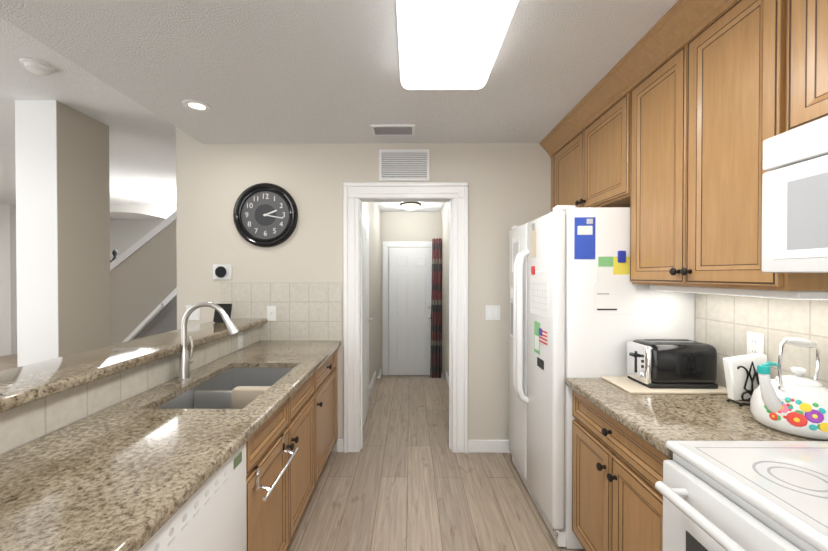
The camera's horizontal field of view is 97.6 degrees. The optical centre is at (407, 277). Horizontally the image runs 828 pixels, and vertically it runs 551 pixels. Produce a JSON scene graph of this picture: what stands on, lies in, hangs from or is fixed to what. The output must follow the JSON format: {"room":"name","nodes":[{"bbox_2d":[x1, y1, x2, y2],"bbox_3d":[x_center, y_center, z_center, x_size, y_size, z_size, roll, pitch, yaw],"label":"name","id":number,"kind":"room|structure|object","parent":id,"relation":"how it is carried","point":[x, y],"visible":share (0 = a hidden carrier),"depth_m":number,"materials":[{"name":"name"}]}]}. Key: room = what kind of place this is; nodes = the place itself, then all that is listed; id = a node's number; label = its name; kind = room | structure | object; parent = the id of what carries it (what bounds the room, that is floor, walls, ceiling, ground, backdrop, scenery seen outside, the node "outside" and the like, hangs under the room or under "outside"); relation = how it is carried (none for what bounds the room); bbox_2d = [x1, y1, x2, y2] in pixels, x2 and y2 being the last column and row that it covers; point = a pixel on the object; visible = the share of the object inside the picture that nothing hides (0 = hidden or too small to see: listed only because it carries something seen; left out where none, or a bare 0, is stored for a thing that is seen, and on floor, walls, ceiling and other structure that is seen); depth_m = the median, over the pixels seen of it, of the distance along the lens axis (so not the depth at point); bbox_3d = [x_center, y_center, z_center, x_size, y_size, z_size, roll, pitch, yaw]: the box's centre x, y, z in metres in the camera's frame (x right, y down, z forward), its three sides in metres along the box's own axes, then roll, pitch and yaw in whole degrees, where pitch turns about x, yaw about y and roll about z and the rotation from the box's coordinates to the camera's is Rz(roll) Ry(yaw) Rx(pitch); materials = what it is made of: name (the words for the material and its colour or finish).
{"room":"kitchen","nodes":[
{"label":"kitchen","id":0,"kind":"room"},
{"bbox_2d":[15,100,110,366],"bbox_3d":[-2.600,0.065,2.770,0.290,2.620,0.447,0,1,1],"label":"column","id":1,"kind":"structure","parent":0,"point":[62,222],"depth_m":2.57,"materials":[{"name":"beige paint"}]},
{"bbox_2d":[0,203,163,355],"bbox_3d":[-4.467,-0.003,3.093,5.290,2.750,10.120,0,1,1],"label":"wall","id":2,"kind":"structure","parent":0,"point":[125,235],"depth_m":6.33,"materials":[{"name":"white paint"}]},
{"bbox_2d":[127,303,164,340],"bbox_3d":[-3.121,0.531,4.325,0.451,0.451,0.044,0,1,1],"label":"stair handrail","id":3,"kind":"object","parent":2,"relation":"attached to","point":[143,324],"visible":0.92,"depth_m":4.31,"materials":[{"name":"white wood"}]},
{"bbox_2d":[0,17,175,219],"bbox_3d":[-4.258,-1.312,3.019,5.470,0.130,10.000,0,1,1],"label":"ceiling","id":4,"kind":"structure","parent":0,"point":[142,155],"depth_m":2.91,"materials":[{"name":"white paint"}]},
{"bbox_2d":[19,58,55,75],"bbox_3d":[-2.151,-1.220,2.111,0.150,0.037,0.150,0,1,1],"label":"smoke detector","id":5,"kind":"object","parent":4,"relation":"attached to","point":[38,67],"visible":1,"depth_m":2.08,"materials":[{"name":"white plastic"}]},
{"bbox_2d":[10,205,175,353],"bbox_3d":[-4.377,-0.033,6.457,5.170,2.750,0.250,0,1,1],"label":"wall","id":6,"kind":"structure","parent":0,"point":[164,211],"depth_m":6.35,"materials":[{"name":"white paint"}]},
{"bbox_2d":[0,325,260,454],"bbox_3d":[-1.247,0.889,0.440,0.138,1.014,4.857,0,1,1],"label":"tile backsplash","id":7,"kind":"structure","parent":0,"point":[22,425],"depth_m":1.36,"materials":[{"name":"beige tile"}]},
{"bbox_2d":[0,318,266,412],"bbox_3d":[-1.290,0.354,1.135,0.340,0.040,3.455,0,1,1],"label":"bar","id":8,"kind":"object","parent":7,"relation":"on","point":[25,384],"visible":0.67,"depth_m":1.42,"materials":[{"name":"beige stone"}]},
{"bbox_2d":[213,304,231,322],"bbox_3d":[-1.336,0.254,2.627,0.121,0.131,0.080,0,1,1],"label":"smart display","id":9,"kind":"object","parent":8,"relation":"on","point":[227,308],"visible":0.5,"depth_m":2.62,"materials":[{"name":"black"}]},
{"bbox_2d":[237,331,242,349],"bbox_3d":[-1.155,0.432,2.507,0.008,0.118,0.072,0,1,1],"label":"outlet","id":10,"kind":"object","parent":7,"relation":"attached to","point":[239,340],"visible":0.9,"depth_m":2.50,"materials":[{"name":"white plastic"}]},
{"bbox_2d":[110,220,176,344],"bbox_3d":[-3.677,0.102,4.747,2.400,2.511,0.100,0,1,1],"label":"wall","id":11,"kind":"structure","parent":0,"point":[143,282],"depth_m":4.69,"materials":[{"name":"beige paint"}]},
{"bbox_2d":[110,211,176,341],"bbox_3d":[-3.679,-0.137,4.609,2.400,2.231,0.410,0,1,1],"label":"trim","id":12,"kind":"structure","parent":11,"relation":"on","point":[141,242],"depth_m":4.67,"materials":[{"name":"white wood"}]},
{"bbox_2d":[110,250,117,262],"bbox_3d":[-3.827,-0.286,4.744,0.100,0.179,0.100,0,1,1],"label":"decorative figurine","id":13,"kind":"object","parent":12,"relation":"on","point":[115,253],"visible":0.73,"depth_m":4.72,"materials":[{"name":"black metal"}]},
{"bbox_2d":[133,295,176,339],"bbox_3d":[-3.030,0.620,4.450,1.100,1.480,0.050,0,1,1],"label":"wall","id":14,"kind":"structure","parent":0,"point":[164,320],"depth_m":4.42,"materials":[{"name":"grey paint"}]},
{"bbox_2d":[176,128,187,329],"bbox_3d":[-1.741,-0.024,5.437,0.120,2.750,5.143,0,1,1],"label":"wall","id":15,"kind":"structure","parent":0,"point":[181,137],"depth_m":2.86,"materials":[{"name":"beige paint"}]},
{"bbox_2d":[0,354,584,550],"bbox_3d":[-2.713,1.523,3.031,8.560,0.300,10.000,0,1,1],"label":"floor","id":16,"kind":"structure","parent":0,"point":[405,478],"depth_m":2.33,"materials":[{"name":"wood"}]},
{"bbox_2d":[139,442,246,550],"bbox_3d":[-0.862,0.966,0.954,0.616,0.845,0.604,0,1,1],"label":"dishwasher","id":17,"kind":"object","parent":16,"relation":"on","point":[209,514],"visible":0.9,"depth_m":1.04,"materials":[{"name":"white metal"}]},
{"bbox_2d":[246,434,253,550],"bbox_3d":[-0.868,0.966,0.952,0.603,0.848,0.694,0,1,1],"label":"base cabinet","id":18,"kind":"object","parent":16,"relation":"on","point":[250,442],"depth_m":1.30,"materials":[{"name":"brown wood"}]},
{"bbox_2d":[0,341,340,550],"bbox_3d":[-0.851,0.529,1.254,0.635,0.040,3.198,0,1,1],"label":"countertop","id":19,"kind":"structure","parent":18,"relation":"on","point":[136,472],"depth_m":1.01,"materials":[{"name":"beige stone"}]},
{"bbox_2d":[177,302,238,381],"bbox_3d":[-0.970,0.309,1.783,0.297,0.387,0.088,0,1,1],"label":"gooseneck faucet","id":20,"kind":"object","parent":19,"relation":"on","point":[186,360],"visible":1,"depth_m":1.76,"materials":[{"name":"silver metal"}]},
{"bbox_2d":[155,368,292,408],"bbox_3d":[-0.834,0.629,1.770,0.432,0.188,0.762,0,1,1],"label":"double-bowl sink","id":21,"kind":"object","parent":19,"relation":"in","point":[215,392],"visible":0.1,"depth_m":1.92,"materials":[{"name":"silver metal"}]},
{"bbox_2d":[232,386,270,408],"bbox_3d":[-0.747,0.601,1.769,0.195,0.127,0.064,0,1,1],"label":"dishcloth","id":22,"kind":"object","parent":21,"relation":"hanging from","point":[243,397],"visible":0.42,"depth_m":1.74,"materials":[{"name":"beige fabric"}]},
{"bbox_2d":[254,369,321,550],"bbox_3d":[-0.861,0.959,1.744,0.603,0.848,0.970,0,1,1],"label":"base cabinet","id":23,"kind":"object","parent":16,"relation":"on","point":[303,418],"depth_m":1.69,"materials":[{"name":"brown wood"}]},
{"bbox_2d":[252,434,298,500],"bbox_3d":[-0.543,0.755,1.491,0.076,0.093,0.375,0,1,1],"label":"towel bar","id":24,"kind":"object","parent":23,"relation":"hanging from","point":[267,489],"visible":0.9,"depth_m":1.42,"materials":[{"name":"silver metal"}]},
{"bbox_2d":[318,350,337,470],"bbox_3d":[-0.854,0.952,2.503,0.603,0.848,0.708,0,1,1],"label":"base cabinet","id":25,"kind":"object","parent":16,"relation":"on","point":[328,371],"depth_m":2.54,"materials":[{"name":"brown wood"}]},
{"bbox_2d":[509,205,694,548],"bbox_3d":[1.065,0.502,2.252,0.782,1.748,0.870,0,1,1],"label":"refrigerator","id":26,"kind":"object","parent":16,"relation":"on","point":[581,305],"visible":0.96,"depth_m":1.83,"materials":[{"name":"white metal"}]},
{"bbox_2d":[572,390,659,550],"bbox_3d":[1.137,0.961,1.466,0.627,0.848,0.726,0,1,1],"label":"base cabinet","id":27,"kind":"object","parent":16,"relation":"on","point":[617,495],"depth_m":1.46,"materials":[{"name":"brown wood"}]},
{"bbox_2d":[660,452,672,550],"bbox_3d":[1.130,0.968,0.721,0.627,0.848,0.844,0,1,1],"label":"base cabinet","id":28,"kind":"object","parent":16,"relation":"on","point":[662,457],"depth_m":1.17,"materials":[{"name":"brown wood"}]},
{"bbox_2d":[565,378,823,457],"bbox_3d":[1.112,0.534,0.695,0.651,0.040,2.256,0,1,1],"label":"countertop","id":29,"kind":"structure","parent":28,"relation":"on","point":[657,421],"depth_m":1.34,"materials":[{"name":"beige stone"}]},
{"bbox_2d":[601,376,726,393],"bbox_3d":[1.203,0.499,1.693,0.465,0.010,0.245,0,1,1],"label":"cutting board","id":30,"kind":"object","parent":29,"relation":"on","point":[627,384],"visible":0.48,"depth_m":1.60,"materials":[{"name":"beige wood"}]},
{"bbox_2d":[627,339,717,388],"bbox_3d":[1.219,0.395,1.695,0.342,0.196,0.180,0,1,1],"label":"toaster","id":31,"kind":"object","parent":30,"relation":"on","point":[674,363],"visible":1,"depth_m":1.61,"materials":[{"name":"black metal"}]},
{"bbox_2d":[726,362,758,406],"bbox_3d":[1.358,0.417,1.454,0.119,0.177,0.068,0,1,1],"label":"napkin holder","id":32,"kind":"object","parent":29,"relation":"on","point":[750,392],"visible":0.38,"depth_m":1.42,"materials":[{"name":"black metal"}]},
{"bbox_2d":[723,353,766,400],"bbox_3d":[1.363,0.397,1.454,0.170,0.183,0.036,0,1,1],"label":"napkins","id":33,"kind":"object","parent":32,"relation":"in","point":[735,378],"visible":0.71,"depth_m":1.44,"materials":[{"name":"white paper"}]},
{"bbox_2d":[750,337,827,440],"bbox_3d":[1.301,0.353,1.228,0.289,0.310,0.239,0,1,1],"label":"kettle","id":34,"kind":"object","parent":29,"relation":"on","point":[796,404],"visible":1,"depth_m":1.18,"materials":[{"name":"white ceramic"}]},
{"bbox_2d":[655,441,827,550],"bbox_3d":[1.067,0.842,0.720,0.734,1.097,0.760,0,1,1],"label":"range","id":35,"kind":"object","parent":16,"relation":"on","point":[745,495],"visible":1,"depth_m":0.91,"materials":[{"name":"white metal"}]},
{"bbox_2d":[0,0,678,211],"bbox_3d":[-0.033,-1.192,1.932,3.180,0.350,7.900,0,1,1],"label":"ceiling","id":36,"kind":"structure","parent":0,"point":[282,71],"depth_m":1.77,"materials":[{"name":"white paint"}]},
{"bbox_2d":[182,99,210,111],"bbox_3d":[-1.280,-1.045,2.204,0.150,0.008,0.150,0,1,1],"label":"recessed light","id":37,"kind":"object","parent":36,"relation":"in","point":[197,105],"visible":1,"depth_m":2.20,"materials":[{"name":"white"}]},
{"bbox_2d":[370,124,414,135],"bbox_3d":[-0.099,-1.047,2.574,0.305,0.011,0.180,0,1,1],"label":"ceiling vent","id":38,"kind":"object","parent":36,"relation":"in","point":[394,130],"visible":1,"depth_m":2.56,"materials":[{"name":"white metal"}]},
{"bbox_2d":[400,202,420,209],"bbox_3d":[0.046,-1.002,5.133,0.300,0.086,0.300,0,1,1],"label":"hall light","id":39,"kind":"object","parent":36,"relation":"attached to","point":[410,205],"visible":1,"depth_m":5.05,"materials":[{"name":"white glass"}]},
{"bbox_2d":[396,0,518,89],"bbox_3d":[0.176,-0.988,1.227,0.440,0.104,1.250,0,1,1],"label":"fluorescent light fixture","id":40,"kind":"object","parent":36,"relation":"attached to","point":[449,44],"visible":1,"depth_m":1.43,"materials":[{"name":"white plastic"}]},
{"bbox_2d":[188,135,550,450],"bbox_3d":[-0.059,-0.001,2.906,3.290,2.750,0.128,0,1,1],"label":"wall","id":41,"kind":"structure","parent":0,"point":[295,278],"depth_m":2.85,"materials":[{"name":"beige paint"}]},
{"bbox_2d":[186,305,199,319],"bbox_3d":[-1.694,0.274,2.863,0.110,0.118,0.008,0,1,1],"label":"light switch","id":42,"kind":"object","parent":41,"relation":"attached to","point":[195,315],"visible":0.52,"depth_m":2.86,"materials":[{"name":"white plastic"}]},
{"bbox_2d":[213,264,231,279],"bbox_3d":[-1.459,-0.046,2.847,0.150,0.120,0.029,0,1,1],"label":"thermostat","id":43,"kind":"object","parent":41,"relation":"attached to","point":[222,271],"visible":1,"depth_m":2.85,"materials":[{"name":"white plastic"}]},
{"bbox_2d":[233,183,297,247],"bbox_3d":[-1.113,-0.492,2.834,0.506,0.506,0.040,0,1,1],"label":"round clock","id":44,"kind":"object","parent":41,"relation":"attached to","point":[265,215],"visible":1,"depth_m":2.84,"materials":[{"name":"black plastic"}]},
{"bbox_2d":[267,306,275,320],"bbox_3d":[-1.067,0.279,2.847,0.072,0.118,0.012,0,1,1],"label":"outlet plate","id":45,"kind":"object","parent":41,"relation":"attached to","point":[271,313],"visible":1,"depth_m":2.85,"materials":[{"name":"white plastic"}]},
{"bbox_2d":[379,149,428,180],"bbox_3d":[-0.023,-0.881,2.835,0.392,0.241,0.011,0,1,1],"label":"air vent","id":46,"kind":"object","parent":41,"relation":"in","point":[403,165],"visible":1,"depth_m":2.83,"materials":[{"name":"white metal"}]},
{"bbox_2d":[343,182,467,452],"bbox_3d":[-0.012,0.314,2.906,0.974,2.119,0.164,0,1,1],"label":"door frame","id":47,"kind":"structure","parent":41,"relation":"attached to","point":[356,195],"depth_m":2.83,"materials":[{"name":"white wood"}]},
{"bbox_2d":[468,440,509,452],"bbox_3d":[0.971,1.324,2.844,0.991,0.100,0.017,0,1,1],"label":"baseboard","id":48,"kind":"structure","parent":41,"relation":"attached to","point":[488,446],"depth_m":2.84,"materials":[{"name":"white wood"}]},
{"bbox_2d":[485,305,499,319],"bbox_3d":[0.671,0.274,2.841,0.118,0.118,0.008,0,1,1],"label":"switch plate","id":49,"kind":"object","parent":41,"relation":"attached to","point":[492,312],"visible":1,"depth_m":2.84,"materials":[{"name":"white plastic"}]},
{"bbox_2d":[363,202,382,385],"bbox_3d":[-0.500,0.135,4.447,0.120,3.050,2.943,0,1,1],"label":"wall","id":50,"kind":"structure","parent":0,"point":[371,208],"depth_m":4.96,"materials":[{"name":"beige paint"}]},
{"bbox_2d":[363,209,374,426],"bbox_3d":[-0.382,0.364,3.371,0.105,1.988,0.750,0,1,1],"label":"kitchen door","id":51,"kind":"structure","parent":50,"relation":"in","point":[366,318],"depth_m":3.44,"materials":[{"name":"white wood"}]},
{"bbox_2d":[369,369,380,397],"bbox_3d":[-0.433,1.415,4.408,0.014,0.310,2.803,0,1,1],"label":"baseboard","id":52,"kind":"structure","parent":50,"relation":"attached to","point":[374,376],"depth_m":4.56,"materials":[{"name":"white wood"}]},
{"bbox_2d":[381,375,440,377],"bbox_3d":[0.052,1.591,5.396,1.167,0.060,1.020,0,1,1],"label":"floor","id":53,"kind":"structure","parent":0,"point":[405,376],"depth_m":5.72,"materials":[{"name":"wood"}]},
{"bbox_2d":[383,212,438,323],"bbox_3d":[0.053,0.122,5.854,0.960,3.050,0.120,0,1,1],"label":"wall","id":54,"kind":"structure","parent":0,"point":[406,226],"depth_m":5.78,"materials":[{"name":"beige paint"}]},
{"bbox_2d":[383,241,431,374],"bbox_3d":[0.064,0.488,5.787,0.914,2.140,0.018,0,1,1],"label":"door frame","id":55,"kind":"structure","parent":54,"relation":"attached to","point":[386,244],"depth_m":5.78,"materials":[{"name":"white wood"}]},
{"bbox_2d":[389,248,431,374],"bbox_3d":[0.064,0.535,5.737,0.714,2.030,0.110,0,1,1],"label":"door","id":56,"kind":"structure","parent":54,"relation":"in","point":[410,279],"depth_m":5.75,"materials":[{"name":"white wood"}]},
{"bbox_2d":[439,202,448,377],"bbox_3d":[0.587,0.135,4.437,0.120,3.050,2.943,0,1,1],"label":"wall","id":57,"kind":"structure","parent":0,"point":[444,214],"depth_m":5.05,"materials":[{"name":"beige paint"}]},
{"bbox_2d":[430,238,441,377],"bbox_3d":[0.441,0.465,5.551,0.178,2.130,0.064,0,1,1],"label":"curtain","id":58,"kind":"object","parent":57,"relation":"hanging from","point":[436,336],"visible":1,"depth_m":5.55,"materials":[{"name":"black fabric"}]},
{"bbox_2d":[441,371,448,386],"bbox_3d":[0.520,1.415,4.400,0.014,0.310,2.803,0,1,1],"label":"baseboard","id":59,"kind":"structure","parent":57,"relation":"attached to","point":[447,377],"depth_m":4.74,"materials":[{"name":"white wood"}]},
{"bbox_2d":[695,293,827,387],"bbox_3d":[1.500,0.021,0.467,0.128,2.750,4.977,0,1,1],"label":"tile backsplash","id":60,"kind":"structure","parent":0,"point":[724,324],"depth_m":1.45,"materials":[{"name":"beige tile"}]},
{"bbox_2d":[548,68,627,211],"bbox_3d":[1.287,-0.736,2.321,0.342,0.630,1.010,0,1,1],"label":"upper cabinet","id":61,"kind":"object","parent":60,"relation":"attached to","point":[589,155],"depth_m":2.14,"materials":[{"name":"brown wood"}]},
{"bbox_2d":[624,0,827,290],"bbox_3d":[1.279,-0.504,1.441,0.342,1.078,0.751,0,1,1],"label":"upper cabinet","id":62,"kind":"object","parent":60,"relation":"attached to","point":[672,120],"depth_m":1.34,"materials":[{"name":"brown wood"}]},
{"bbox_2d":[650,285,827,299],"bbox_3d":[1.293,0.051,1.446,0.200,0.028,0.690,0,1,1],"label":"under-cabinet light","id":63,"kind":"object","parent":62,"relation":"attached to","point":[810,295],"visible":0.83,"depth_m":1.25,"materials":[{"name":"white plastic"}]},
{"bbox_2d":[747,331,763,354],"bbox_3d":[1.441,0.286,1.502,0.008,0.118,0.072,0,1,1],"label":"outlet","id":64,"kind":"object","parent":60,"relation":"attached to","point":[755,343],"visible":0.79,"depth_m":1.50,"materials":[{"name":"white plastic"}]},
{"bbox_2d":[784,0,827,131],"bbox_3d":[1.272,-0.721,0.683,0.342,0.630,0.757,0,1,1],"label":"upper cabinet","id":65,"kind":"object","parent":60,"relation":"attached to","point":[805,21],"depth_m":1.00,"materials":[{"name":"brown wood"}]},
{"bbox_2d":[762,116,827,272],"bbox_3d":[1.238,-0.206,0.688,0.410,0.390,0.752,0,1,1],"label":"microwave","id":66,"kind":"object","parent":65,"relation":"attached to","point":[795,206],"visible":1,"depth_m":0.96,"materials":[{"name":"white plastic"}]}
]}

